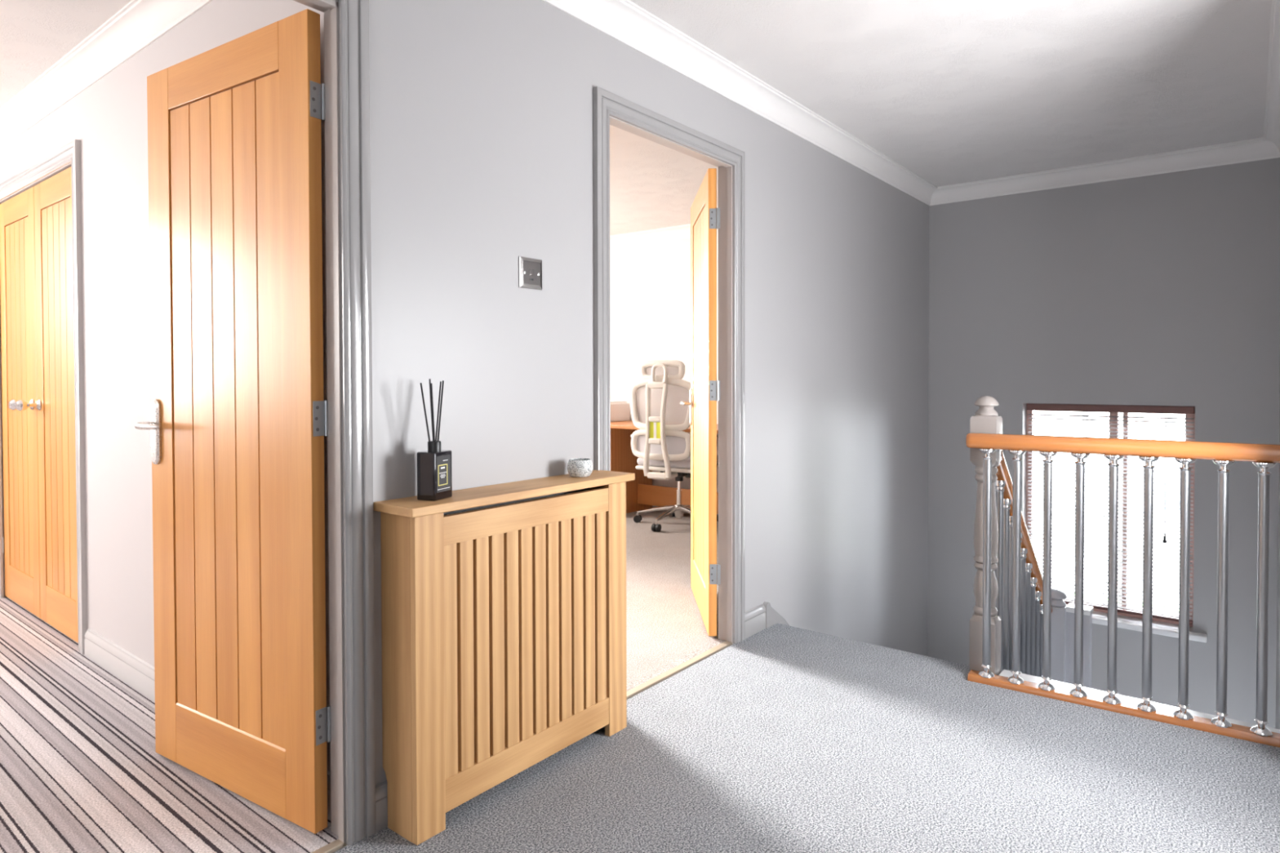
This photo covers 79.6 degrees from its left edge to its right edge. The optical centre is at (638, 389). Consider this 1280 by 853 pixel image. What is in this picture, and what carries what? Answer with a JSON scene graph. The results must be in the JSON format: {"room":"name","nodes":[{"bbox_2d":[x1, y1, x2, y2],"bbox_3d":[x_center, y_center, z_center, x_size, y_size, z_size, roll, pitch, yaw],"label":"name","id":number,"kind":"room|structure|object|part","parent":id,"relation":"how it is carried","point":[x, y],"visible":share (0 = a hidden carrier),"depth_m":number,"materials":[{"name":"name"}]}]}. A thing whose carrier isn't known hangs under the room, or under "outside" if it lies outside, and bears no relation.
{"room":"stair landing","nodes":[
{"label":"stair landing","id":0,"kind":"room"},
{"bbox_2d":[0,0,330,772],"bbox_3d":[-2.282,-0.108,3.200,4.050,2.355,0.110,1,1,38],"label":"wall","id":1,"kind":"structure","parent":0,"point":[109,117],"depth_m":2.83,"materials":[{"name":"grey paint"}]},
{"bbox_2d":[0,186,40,618],"bbox_3d":[-3.011,0.062,3.684,0.602,1.981,0.124,1,1,38],"label":"door","id":2,"kind":"structure","parent":1,"relation":"in","point":[20,540],"depth_m":3.70,"materials":[{"name":"brown wood"}]},
{"bbox_3d":[-2.984,-0.870,3.703,0.408,0.118,0.035,1,1,38],"label":"rail","id":3,"kind":"part","parent":2,"relation":"part of","materials":[{"name":"brown wood"}]},
{"bbox_3d":[-2.837,0.070,3.517,0.051,0.051,0.077,1,1,38],"label":"knob","id":4,"kind":"part","parent":2,"relation":"part of","materials":[{"name":"silver metal"}]},
{"bbox_3d":[-2.979,0.967,3.733,0.408,0.170,0.035,1,1,38],"label":"rail","id":5,"kind":"part","parent":2,"relation":"part of","materials":[{"name":"brown wood"}]},
{"bbox_2d":[0,139,87,654],"bbox_3d":[-2.766,0.030,3.504,1.339,2.070,0.020,1,1,38],"label":"door frame","id":6,"kind":"structure","parent":1,"relation":"attached to","point":[70,153],"depth_m":3.10,"materials":[{"name":"grey wood"}]},
{"bbox_2d":[15,166,78,643],"bbox_3d":[-2.534,0.067,3.306,0.606,1.981,0.124,1,1,38],"label":"door","id":7,"kind":"structure","parent":1,"relation":"in","point":[55,405],"depth_m":3.35,"materials":[{"name":"brown wood"}]},
{"bbox_3d":[-2.751,0.071,3.449,0.051,0.051,0.077,1,1,38],"label":"knob","id":8,"kind":"part","parent":7,"relation":"part of","materials":[{"name":"silver metal"}]},
{"bbox_3d":[-2.510,-0.865,3.327,0.411,0.118,0.035,1,1,38],"label":"rail","id":9,"kind":"part","parent":7,"relation":"part of","materials":[{"name":"brown wood"}]},
{"bbox_3d":[-2.506,0.972,3.357,0.411,0.170,0.035,1,1,38],"label":"rail","id":10,"kind":"part","parent":7,"relation":"part of","materials":[{"name":"brown wood"}]},
{"bbox_2d":[0,0,213,148],"bbox_3d":[-2.296,-1.234,3.071,3.930,0.099,0.077,1,1,38],"label":"coving","id":11,"kind":"structure","parent":1,"relation":"attached to","point":[138,24],"depth_m":2.87,"materials":[{"name":"white paint"}]},
{"bbox_2d":[84,628,330,820],"bbox_3d":[-1.476,1.025,2.500,1.898,0.107,0.018,1,1,38],"label":"baseboard","id":12,"kind":"structure","parent":1,"relation":"attached to","point":[131,669],"depth_m":2.82,"materials":[{"name":"grey"}]},
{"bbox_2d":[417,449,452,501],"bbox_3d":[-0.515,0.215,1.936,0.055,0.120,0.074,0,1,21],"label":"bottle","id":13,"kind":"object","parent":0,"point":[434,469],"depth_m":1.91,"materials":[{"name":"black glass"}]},
{"bbox_2d":[0,0,1271,235],"bbox_3d":[-1.110,-1.333,2.819,6.500,0.100,7.908,1,1,38],"label":"ceiling","id":14,"kind":"structure","parent":0,"point":[951,91],"depth_m":3.11,"materials":[{"name":"white paint"}]},
{"bbox_2d":[0,506,1279,852],"bbox_3d":[-1.317,1.131,2.921,5.930,0.122,7.540,1,1,38],"label":"floor","id":15,"kind":"structure","parent":0,"point":[783,739],"depth_m":2.18,"materials":[{"name":"grey carpet"}]},
{"bbox_2d":[311,839,346,852],"bbox_3d":[-0.949,1.101,1.547,0.026,0.025,0.772,1,1,38],"label":"trim","id":16,"kind":"structure","parent":15,"relation":"on","point":[336,845],"depth_m":1.82,"materials":[{"name":"beige wood"}]},
{"bbox_2d":[373,470,635,845],"bbox_3d":[-0.332,0.676,2.168,0.160,0.810,0.830,1,1,38],"label":"radiator cover","id":17,"kind":"object","parent":15,"relation":"on","point":[504,627],"visible":1,"depth_m":2.02,"materials":[{"name":"brown wood"}]},
{"bbox_3d":[-0.587,0.693,1.879,0.120,0.788,0.018,1,1,38],"label":"panel","id":18,"kind":"part","parent":17,"relation":"part of","materials":[{"name":"brown wood"}]},
{"bbox_2d":[417,378,452,501],"bbox_3d":[-0.515,0.124,1.933,0.056,0.302,0.076,0,1,21],"label":"reed diffuser","id":19,"kind":"object","parent":17,"relation":"on","point":[434,469],"visible":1,"depth_m":1.91,"materials":[{"name":"black glass"}]},
{"bbox_2d":[373,470,635,518],"bbox_3d":[-0.332,0.282,2.162,0.160,0.022,0.830,1,1,38],"label":"shelf","id":20,"kind":"object","parent":17,"relation":"attached to","point":[407,507],"depth_m":2.05,"materials":[{"name":"brown wood"}]},
{"bbox_3d":[-0.294,0.344,2.132,0.018,0.071,0.620,1,1,38],"label":"rail","id":21,"kind":"part","parent":17,"relation":"part of","materials":[{"name":"brown wood"}]},
{"bbox_3d":[-0.292,1.001,2.143,0.018,0.082,0.620,1,1,38],"label":"rail","id":22,"kind":"part","parent":17,"relation":"part of","materials":[{"name":"brown wood"}]},
{"bbox_2d":[567,457,593,477],"bbox_3d":[-0.181,0.241,2.364,0.080,0.052,0.080,1,1,38],"label":"candle holder","id":23,"kind":"object","parent":17,"relation":"on","point":[578,467],"visible":1,"depth_m":2.33,"materials":[{"name":"ceramic"}]},
{"bbox_3d":[-0.108,0.682,2.483,0.120,0.788,0.018,1,1,38],"label":"panel","id":24,"kind":"part","parent":17,"relation":"part of","materials":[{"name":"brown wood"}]},
{"bbox_2d":[610,420,718,514],"bbox_3d":[0.100,0.646,6.180,2.450,0.737,0.620,1,1,38],"label":"desk","id":25,"kind":"object","parent":15,"relation":"on","point":[641,494],"visible":0.14,"depth_m":6.26,"materials":[{"name":"brown wood"}]},
{"bbox_2d":[610,400,629,422],"bbox_3d":[-0.361,0.186,6.599,0.400,0.172,0.404,1,1,38],"label":"printer","id":26,"kind":"object","parent":25,"relation":"on","point":[620,410],"visible":0.24,"depth_m":6.53,"materials":[{"name":"white plastic"}]},
{"bbox_3d":[-0.076,0.657,6.320,0.025,0.712,0.580,1,1,38],"label":"panel","id":27,"kind":"part","parent":25,"relation":"part of","materials":[{"name":"brown wood"}]},
{"bbox_3d":[0.515,0.874,5.982,1.325,0.165,0.020,1,1,38],"label":"foot rail","id":28,"kind":"part","parent":25,"relation":"part of","materials":[{"name":"brown wood"}]},
{"bbox_2d":[630,360,718,532],"bbox_3d":[0.282,0.402,5.766,0.710,1.238,0.701,0,1,31],"label":"office chair","id":29,"kind":"object","parent":15,"relation":"on","point":[661,444],"visible":0.89,"depth_m":5.53,"materials":[{"name":"white plastic"}]},
{"bbox_3d":[0.118,0.292,5.493,0.088,0.123,0.012,0,1,31],"label":"tag plate","id":30,"kind":"part","parent":29,"relation":"part of","materials":[{"name":"yellow plastic"}]},
{"bbox_3d":[0.162,0.109,5.563,0.547,0.390,0.067,0,1,31],"label":"frame","id":31,"kind":"part","parent":29,"relation":"part of","materials":[{"name":"white plastic"}]},
{"bbox_3d":[0.155,0.400,5.555,0.507,0.226,0.055,0,1,31],"label":"lumbar frame","id":32,"kind":"part","parent":29,"relation":"part of","materials":[{"name":"white plastic"}]},
{"bbox_3d":[0.166,-0.136,5.566,0.373,0.156,0.046,0,1,31],"label":"headrest frame","id":33,"kind":"part","parent":29,"relation":"part of","materials":[{"name":"white plastic"}]},
{"bbox_3d":[0.310,0.535,5.810,0.480,0.060,0.495,0,1,31],"label":"seat","id":34,"kind":"part","parent":29,"relation":"part of","materials":[{"name":"grey fabric"}]},
{"bbox_2d":[968,395,1002,675],"bbox_3d":[1.297,0.545,2.872,0.091,1.042,0.091,1,1,38],"label":"newel post","id":35,"kind":"object","parent":15,"relation":"on","point":[986,420],"visible":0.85,"depth_m":2.85,"materials":[{"name":"grey paint"}]},
{"bbox_2d":[965,432,1279,463],"bbox_3d":[1.591,0.191,2.559,0.937,0.057,0.062,1,1,36],"label":"handrail","id":36,"kind":"object","parent":35,"relation":"attached to","point":[1212,451],"visible":1,"depth_m":2.51,"materials":[{"name":"brown wood"}]},
{"bbox_2d":[967,670,1279,747],"bbox_3d":[1.599,1.059,2.571,0.925,0.022,0.064,1,1,36],"label":"base rail","id":37,"kind":"object","parent":15,"relation":"on","point":[1237,731],"visible":0.85,"depth_m":2.53,"materials":[{"name":"brown wood"}]},
{"bbox_2d":[978,448,995,678],"bbox_3d":[1.268,0.630,2.798,0.057,0.829,0.057,1,1,36],"label":"baluster","id":38,"kind":"object","parent":37,"relation":"on","point":[985,673],"visible":0.97,"depth_m":2.79,"materials":[{"name":"grey metal"}]},
{"bbox_2d":[1007,449,1026,684],"bbox_3d":[1.348,0.631,2.742,0.057,0.829,0.057,1,1,36],"label":"baluster","id":39,"kind":"object","parent":37,"relation":"on","point":[1016,505],"visible":0.99,"depth_m":2.73,"materials":[{"name":"silver metal"}]},
{"bbox_2d":[1038,451,1057,691],"bbox_3d":[1.427,0.632,2.685,0.057,0.829,0.057,1,1,36],"label":"baluster","id":40,"kind":"object","parent":37,"relation":"on","point":[1045,685],"visible":0.96,"depth_m":2.67,"materials":[{"name":"silver metal"}]},
{"bbox_2d":[1069,453,1089,697],"bbox_3d":[1.506,0.633,2.628,0.057,0.829,0.057,1,1,36],"label":"baluster","id":41,"kind":"object","parent":37,"relation":"on","point":[1077,691],"visible":0.98,"depth_m":2.62,"materials":[{"name":"silver metal"}]},
{"bbox_2d":[1102,454,1124,705],"bbox_3d":[1.586,0.633,2.571,0.057,0.829,0.057,1,1,36],"label":"baluster","id":42,"kind":"object","parent":37,"relation":"on","point":[1111,699],"visible":0.99,"depth_m":2.56,"materials":[{"name":"silver metal"}]},
{"bbox_2d":[1137,456,1159,712],"bbox_3d":[1.665,0.634,2.514,0.057,0.829,0.057,1,1,36],"label":"baluster","id":43,"kind":"object","parent":37,"relation":"on","point":[1148,530],"visible":0.98,"depth_m":2.50,"materials":[{"name":"silver metal"}]},
{"bbox_2d":[1173,457,1196,719],"bbox_3d":[1.745,0.635,2.457,0.057,0.829,0.057,1,1,36],"label":"baluster","id":44,"kind":"object","parent":37,"relation":"on","point":[1185,471],"visible":0.99,"depth_m":2.45,"materials":[{"name":"silver metal"}]},
{"bbox_2d":[1210,460,1235,728],"bbox_3d":[1.824,0.636,2.401,0.057,0.829,0.057,1,1,36],"label":"baluster","id":45,"kind":"object","parent":37,"relation":"on","point":[1224,473],"visible":0.98,"depth_m":2.39,"materials":[{"name":"silver metal"}]},
{"bbox_2d":[1250,462,1276,737],"bbox_3d":[1.904,0.636,2.344,0.057,0.829,0.057,1,1,36],"label":"baluster","id":46,"kind":"object","parent":37,"relation":"on","point":[1260,729],"visible":0.98,"depth_m":2.33,"materials":[{"name":"silver metal"}]},
{"bbox_2d":[368,0,928,785],"bbox_3d":[-0.462,1.154,2.197,0.070,4.855,7.668,1,1,38],"label":"wall","id":47,"kind":"structure","parent":0,"point":[481,111],"depth_m":2.47,"materials":[{"name":"grey paint"}]},
{"bbox_2d":[293,0,345,843],"bbox_3d":[-0.970,0.084,1.546,0.074,2.018,0.812,1,1,38],"label":"lining","id":48,"kind":"object","parent":47,"relation":"attached to","point":[330,8],"visible":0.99,"depth_m":1.84,"materials":[{"name":"grey paint"}]},
{"bbox_2d":[134,8,330,834],"bbox_3d":[-1.106,0.083,2.036,0.772,1.981,0.098,0,1,31],"label":"door","id":49,"kind":"structure","parent":48,"relation":"attached to","point":[237,425],"depth_m":2.00,"materials":[{"name":"brown wood"}]},
{"bbox_3d":[-1.375,0.104,2.174,0.130,0.020,0.054,0,1,32],"label":"lever","id":50,"kind":"part","parent":49,"relation":"part of","materials":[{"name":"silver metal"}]},
{"bbox_3d":[-1.402,0.123,2.226,0.050,0.190,0.011,0,1,32],"label":"handle plate","id":51,"kind":"part","parent":49,"relation":"part of","materials":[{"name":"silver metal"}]},
{"bbox_3d":[-1.099,-0.849,2.044,0.526,0.118,0.035,0,1,32],"label":"rail","id":52,"kind":"part","parent":49,"relation":"part of","materials":[{"name":"brown wood"}]},
{"bbox_3d":[-1.097,0.056,2.059,0.526,1.693,0.019,0,1,32],"label":"groove panel","id":53,"kind":"part","parent":49,"relation":"part of","materials":[{"name":"brown wood"}]},
{"bbox_3d":[-1.095,0.988,2.074,0.526,0.170,0.035,0,1,32],"label":"rail","id":54,"kind":"part","parent":49,"relation":"part of","materials":[{"name":"brown wood"}]},
{"bbox_2d":[337,0,375,845],"bbox_3d":[-0.937,0.057,1.512,0.020,2.074,0.914,1,1,38],"label":"door frame","id":55,"kind":"structure","parent":47,"relation":"attached to","point":[353,15],"depth_m":1.83,"materials":[{"name":"grey paint"}]},
{"bbox_2d":[375,780,387,832],"bbox_3d":[-0.397,1.027,2.207,0.018,0.107,0.819,1,1,38],"label":"baseboard","id":56,"kind":"structure","parent":47,"relation":"attached to","point":[381,789],"depth_m":1.90,"materials":[{"name":"grey"}]},
{"bbox_2d":[443,493,570,515],"bbox_3d":[-0.357,0.639,2.189,0.094,0.624,0.540,1,1,38],"label":"radiator","id":57,"kind":"object","parent":47,"relation":"attached to","point":[564,493],"visible":0.15,"depth_m":2.19,"materials":[{"name":"white metal"}]},
{"bbox_2d":[518,256,542,290],"bbox_3d":[-0.321,-0.346,2.290,0.010,0.092,0.092,1,1,38],"label":"wall switch","id":58,"kind":"object","parent":47,"relation":"attached to","point":[530,269],"visible":1,"depth_m":2.28,"materials":[{"name":"grey metal"}]},
{"bbox_2d":[592,86,744,644],"bbox_3d":[0.150,0.038,2.882,0.020,2.060,0.935,1,1,38],"label":"door frame","id":59,"kind":"structure","parent":47,"relation":"attached to","point":[606,104],"depth_m":2.79,"materials":[{"name":"grey wood"}]},
{"bbox_2d":[609,115,732,642],"bbox_3d":[0.114,0.059,2.911,0.074,2.018,0.844,1,1,38],"label":"lining","id":60,"kind":"object","parent":47,"relation":"attached to","point":[724,170],"visible":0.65,"depth_m":3.22,"materials":[{"name":"grey paint"}]},
{"bbox_2d":[680,168,720,635],"bbox_3d":[0.275,0.053,3.624,0.099,1.981,0.772,0,1,-3],"label":"door","id":61,"kind":"structure","parent":60,"relation":"attached to","point":[704,391],"depth_m":3.41,"materials":[{"name":"brown wood"}]},
{"bbox_3d":[0.238,0.071,3.897,0.054,0.020,0.130,0,1,-2],"label":"lever","id":62,"kind":"part","parent":61,"relation":"part of","materials":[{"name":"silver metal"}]},
{"bbox_3d":[0.267,0.091,3.949,0.011,0.190,0.050,0,1,-2],"label":"handle plate","id":63,"kind":"part","parent":61,"relation":"part of","materials":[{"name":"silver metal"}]},
{"bbox_3d":[0.297,-0.878,3.615,0.035,0.118,0.526,0,1,-2],"label":"rail","id":64,"kind":"part","parent":61,"relation":"part of","materials":[{"name":"brown wood"}]},
{"bbox_3d":[0.302,0.959,3.645,0.035,0.170,0.526,0,1,-2],"label":"rail","id":65,"kind":"part","parent":61,"relation":"part of","materials":[{"name":"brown wood"}]},
{"bbox_2d":[626,640,733,699],"bbox_3d":[0.134,1.076,2.914,0.030,0.024,0.804,1,1,38],"label":"trim","id":66,"kind":"structure","parent":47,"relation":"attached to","point":[673,671],"depth_m":2.92,"materials":[{"name":"beige wood"}]},
{"bbox_2d":[542,0,937,205],"bbox_3d":[0.087,-1.235,2.739,0.077,0.099,6.068,1,1,38],"label":"coving","id":67,"kind":"structure","parent":47,"relation":"attached to","point":[625,21],"depth_m":3.10,"materials":[{"name":"white paint"}]},
{"bbox_2d":[744,604,765,639],"bbox_3d":[0.499,1.007,3.336,0.018,0.107,0.180,1,1,38],"label":"baseboard","id":68,"kind":"structure","parent":47,"relation":"attached to","point":[754,618],"depth_m":3.33,"materials":[{"name":"grey"}]},
{"bbox_2d":[763,601,789,628],"bbox_3d":[0.945,1.619,3.902,0.022,1.363,1.245,1,1,38],"label":"string","id":69,"kind":"object","parent":47,"relation":"attached to","point":[772,617],"visible":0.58,"depth_m":3.43,"materials":[{"name":"grey"}]},
{"bbox_2d":[609,234,718,492],"bbox_3d":[-0.928,-0.141,4.970,4.130,2.355,4.347,1,1,38],"label":"wall","id":70,"kind":"structure","parent":0,"point":[650,284],"depth_m":6.58,"materials":[{"name":"white paint"}]},
{"bbox_2d":[609,223,718,248],"bbox_3d":[0.308,-1.295,6.352,3.930,0.099,0.077,1,1,38],"label":"coving","id":71,"kind":"structure","parent":70,"relation":"attached to","point":[683,231],"depth_m":6.52,"materials":[{"name":"white paint"}]},
{"bbox_2d":[927,157,1279,728],"bbox_3d":[2.744,1.105,4.700,1.980,4.855,0.240,1,1,38],"label":"wall","id":72,"kind":"structure","parent":0,"point":[1163,289],"depth_m":4.45,"materials":[{"name":"grey paint"}]},
{"bbox_2d":[929,137,1279,205],"bbox_3d":[2.628,-1.270,4.546,1.810,0.099,0.077,1,1,38],"label":"coving","id":73,"kind":"structure","parent":72,"relation":"attached to","point":[1259,148],"depth_m":4.46,"materials":[{"name":"white paint"}]},
{"bbox_2d":[1026,403,1195,626],"bbox_3d":[2.824,0.717,4.642,0.873,1.258,0.060,1,1,38],"label":"window","id":74,"kind":"structure","parent":72,"relation":"in","point":[1111,414],"depth_m":4.57,"materials":[{"name":"brown"}]},
{"bbox_2d":[1026,403,1195,623],"bbox_3d":[2.770,0.702,4.560,0.850,1.221,0.060,1,1,38],"label":"blind","id":75,"kind":"object","parent":74,"relation":"attached to","point":[1031,406],"visible":0.8,"depth_m":4.53,"materials":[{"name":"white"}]},
{"bbox_3d":[2.769,0.715,4.571,0.002,1.165,0.028,1,1,38],"label":"ladder cord","id":76,"kind":"part","parent":75,"relation":"part of","materials":[{"name":"white fabric"}]},
{"bbox_3d":[2.776,1.304,4.576,0.850,0.017,0.028,1,1,38],"label":"rail","id":77,"kind":"part","parent":75,"relation":"part of","materials":[{"name":"red"}]},
{"bbox_3d":[2.987,0.847,4.364,0.020,0.057,0.020,1,1,38],"label":"cord pull","id":78,"kind":"part","parent":75,"relation":"part of","materials":[{"name":"black plastic"}]},
{"bbox_3d":[2.986,0.483,4.358,0.002,0.695,0.002,1,1,38],"label":"pull cord","id":79,"kind":"part","parent":75,"relation":"part of","materials":[{"name":"white fabric"}]},
{"bbox_3d":[3.005,0.718,4.384,0.002,1.165,0.028,1,1,38],"label":"ladder cord","id":80,"kind":"part","parent":75,"relation":"part of","materials":[{"name":"white fabric"}]},
{"bbox_2d":[1092,615,1207,643],"bbox_3d":[2.763,1.366,4.565,0.992,0.034,0.155,1,1,38],"label":"window sill","id":81,"kind":"structure","parent":72,"relation":"attached to","point":[1197,637],"depth_m":4.35,"materials":[{"name":"white paint"}]},
{"bbox_2d":[1275,372,1279,729],"bbox_3d":[1.641,1.160,1.485,0.490,4.855,6.168,1,1,38],"label":"wall","id":82,"kind":"structure","parent":0,"point":[1277,663],"depth_m":3.88,"materials":[{"name":"grey paint"}]},
{"bbox_2d":[999,669,1279,733],"bbox_3d":[1.671,1.126,2.594,0.842,0.137,0.102,1,1,38],"label":"trim","id":83,"kind":"structure","parent":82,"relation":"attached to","point":[1007,673],"depth_m":2.63,"materials":[{"name":"white paint"}]},
{"bbox_2d":[1263,0,1279,155],"bbox_3d":[1.445,-1.220,1.662,0.077,0.099,6.068,1,1,38],"label":"coving","id":84,"kind":"structure","parent":82,"relation":"attached to","point":[1272,116],"depth_m":3.23,"materials":[{"name":"white paint"}]},
{"bbox_3d":[1.977,1.777,3.766,1.810,1.205,2.196,1,1,38],"label":"floor","id":85,"kind":"structure","parent":0,"visible":0},
{"bbox_2d":[1066,602,1093,688],"bbox_3d":[2.084,1.609,3.640,0.102,1.165,0.090,1,1,38],"label":"wall","id":86,"kind":"structure","parent":85,"relation":"on","point":[1087,610],"depth_m":3.62,"materials":[{"name":"grey paint"}]},
{"bbox_3d":[1.629,1.623,3.286,0.050,1.170,0.960,1,1,38],"label":"string","id":87,"kind":"object","parent":85,"relation":"attached to","visible":0},
{"bbox_2d":[995,480,1005,672],"bbox_3d":[1.395,0.750,2.971,0.038,0.800,0.038,1,1,38],"label":"baluster","id":88,"kind":"object","parent":87,"relation":"on","point":[999,484],"visible":0.63,"depth_m":2.96,"materials":[{"name":"grey metal"}]},
{"bbox_2d":[1002,497,1011,670],"bbox_3d":[1.455,0.836,3.048,0.038,0.809,0.038,1,1,38],"label":"baluster","id":89,"kind":"object","parent":87,"relation":"on","point":[1006,502],"visible":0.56,"depth_m":3.04,"materials":[{"name":"grey metal"}]},
{"bbox_2d":[1008,515,1012,671],"bbox_3d":[1.515,0.921,3.125,0.038,0.817,0.038,1,1,38],"label":"baluster","id":90,"kind":"object","parent":87,"relation":"on","point":[1011,516],"visible":0.2,"depth_m":3.11,"materials":[{"name":"grey metal"}]},
{"bbox_2d":[1020,547,1027,674],"bbox_3d":[1.636,1.091,3.279,0.038,0.834,0.038,1,1,38],"label":"baluster","id":91,"kind":"object","parent":87,"relation":"on","point":[1024,551],"visible":0.46,"depth_m":3.27,"materials":[{"name":"grey metal"}]},
{"bbox_2d":[1025,562,1032,675],"bbox_3d":[1.696,1.177,3.356,0.038,0.843,0.038,1,1,38],"label":"baluster","id":92,"kind":"object","parent":87,"relation":"on","point":[1028,566],"visible":0.41,"depth_m":3.34,"materials":[{"name":"grey metal"}]},
{"bbox_2d":[1030,577,1036,675],"bbox_3d":[1.756,1.262,3.433,0.038,0.851,0.038,1,1,38],"label":"baluster","id":93,"kind":"object","parent":87,"relation":"on","point":[1033,580],"visible":0.42,"depth_m":3.42,"materials":[{"name":"grey metal"}]},
{"bbox_2d":[1035,590,1041,676],"bbox_3d":[1.816,1.347,3.510,0.038,0.860,0.038,1,1,38],"label":"baluster","id":94,"kind":"object","parent":87,"relation":"on","point":[1037,593],"visible":0.46,"depth_m":3.50,"materials":[{"name":"grey metal"}]},
{"bbox_2d":[1039,603,1042,677],"bbox_3d":[1.876,1.433,3.587,0.038,0.868,0.038,1,1,38],"label":"baluster","id":95,"kind":"object","parent":87,"relation":"on","point":[1041,604],"visible":0.14,"depth_m":3.57,"materials":[{"name":"grey metal"}]},
{"bbox_2d":[1050,588,1066,683],"bbox_3d":[1.988,1.571,3.664,0.089,1.240,0.089,1,1,38],"label":"newel post","id":96,"kind":"object","parent":87,"relation":"attached to","point":[1058,657],"visible":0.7,"depth_m":3.62,"materials":[{"name":"grey paint"}]},
{"bbox_2d":[995,452,1052,613],"bbox_3d":[1.634,0.643,3.271,0.062,0.880,0.960,1,1,38],"label":"handrail","id":97,"kind":"object","parent":96,"relation":"attached to","point":[1003,473],"visible":0.32,"depth_m":3.20,"materials":[{"name":"brown wood"}]},
{"label":"outside","id":98,"kind":"structure","parent":0,"visible":0},
{"bbox_2d":[1035,552,1179,606],"bbox_3d":[19.651,3.293,27.514,80.000,0.150,56.332,1,1,38],"label":"ground","id":99,"kind":"structure","parent":98,"point":[1035,553],"depth_m":14.07,"materials":[{"name":"grey"}]},
{"bbox_2d":[1033,410,1185,568],"bbox_3d":[13.074,-0.382,16.280,13.000,7.600,6.800,1,1,38],"label":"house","id":100,"kind":"structure","parent":99,"relation":"on","point":[1141,415],"depth_m":15.44,"materials":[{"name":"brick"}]},
{"bbox_3d":[8.048,1.878,16.413,1.000,0.940,0.015,1,1,38],"label":"pane","id":101,"kind":"part","parent":100,"relation":"part of","materials":[{"name":"grey"}]},
{"bbox_3d":[10.398,1.903,14.549,1.000,0.940,0.015,1,1,38],"label":"pane","id":102,"kind":"part","parent":100,"relation":"part of","materials":[{"name":"grey"}]},
{"bbox_2d":[1063,591,1178,612],"bbox_3d":[6.335,3.065,9.360,16.295,0.965,0.913,1,1,38],"label":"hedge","id":103,"kind":"object","parent":99,"relation":"on","point":[1064,592],"visible":0.02,"depth_m":9.54,"materials":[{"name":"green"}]}
]}

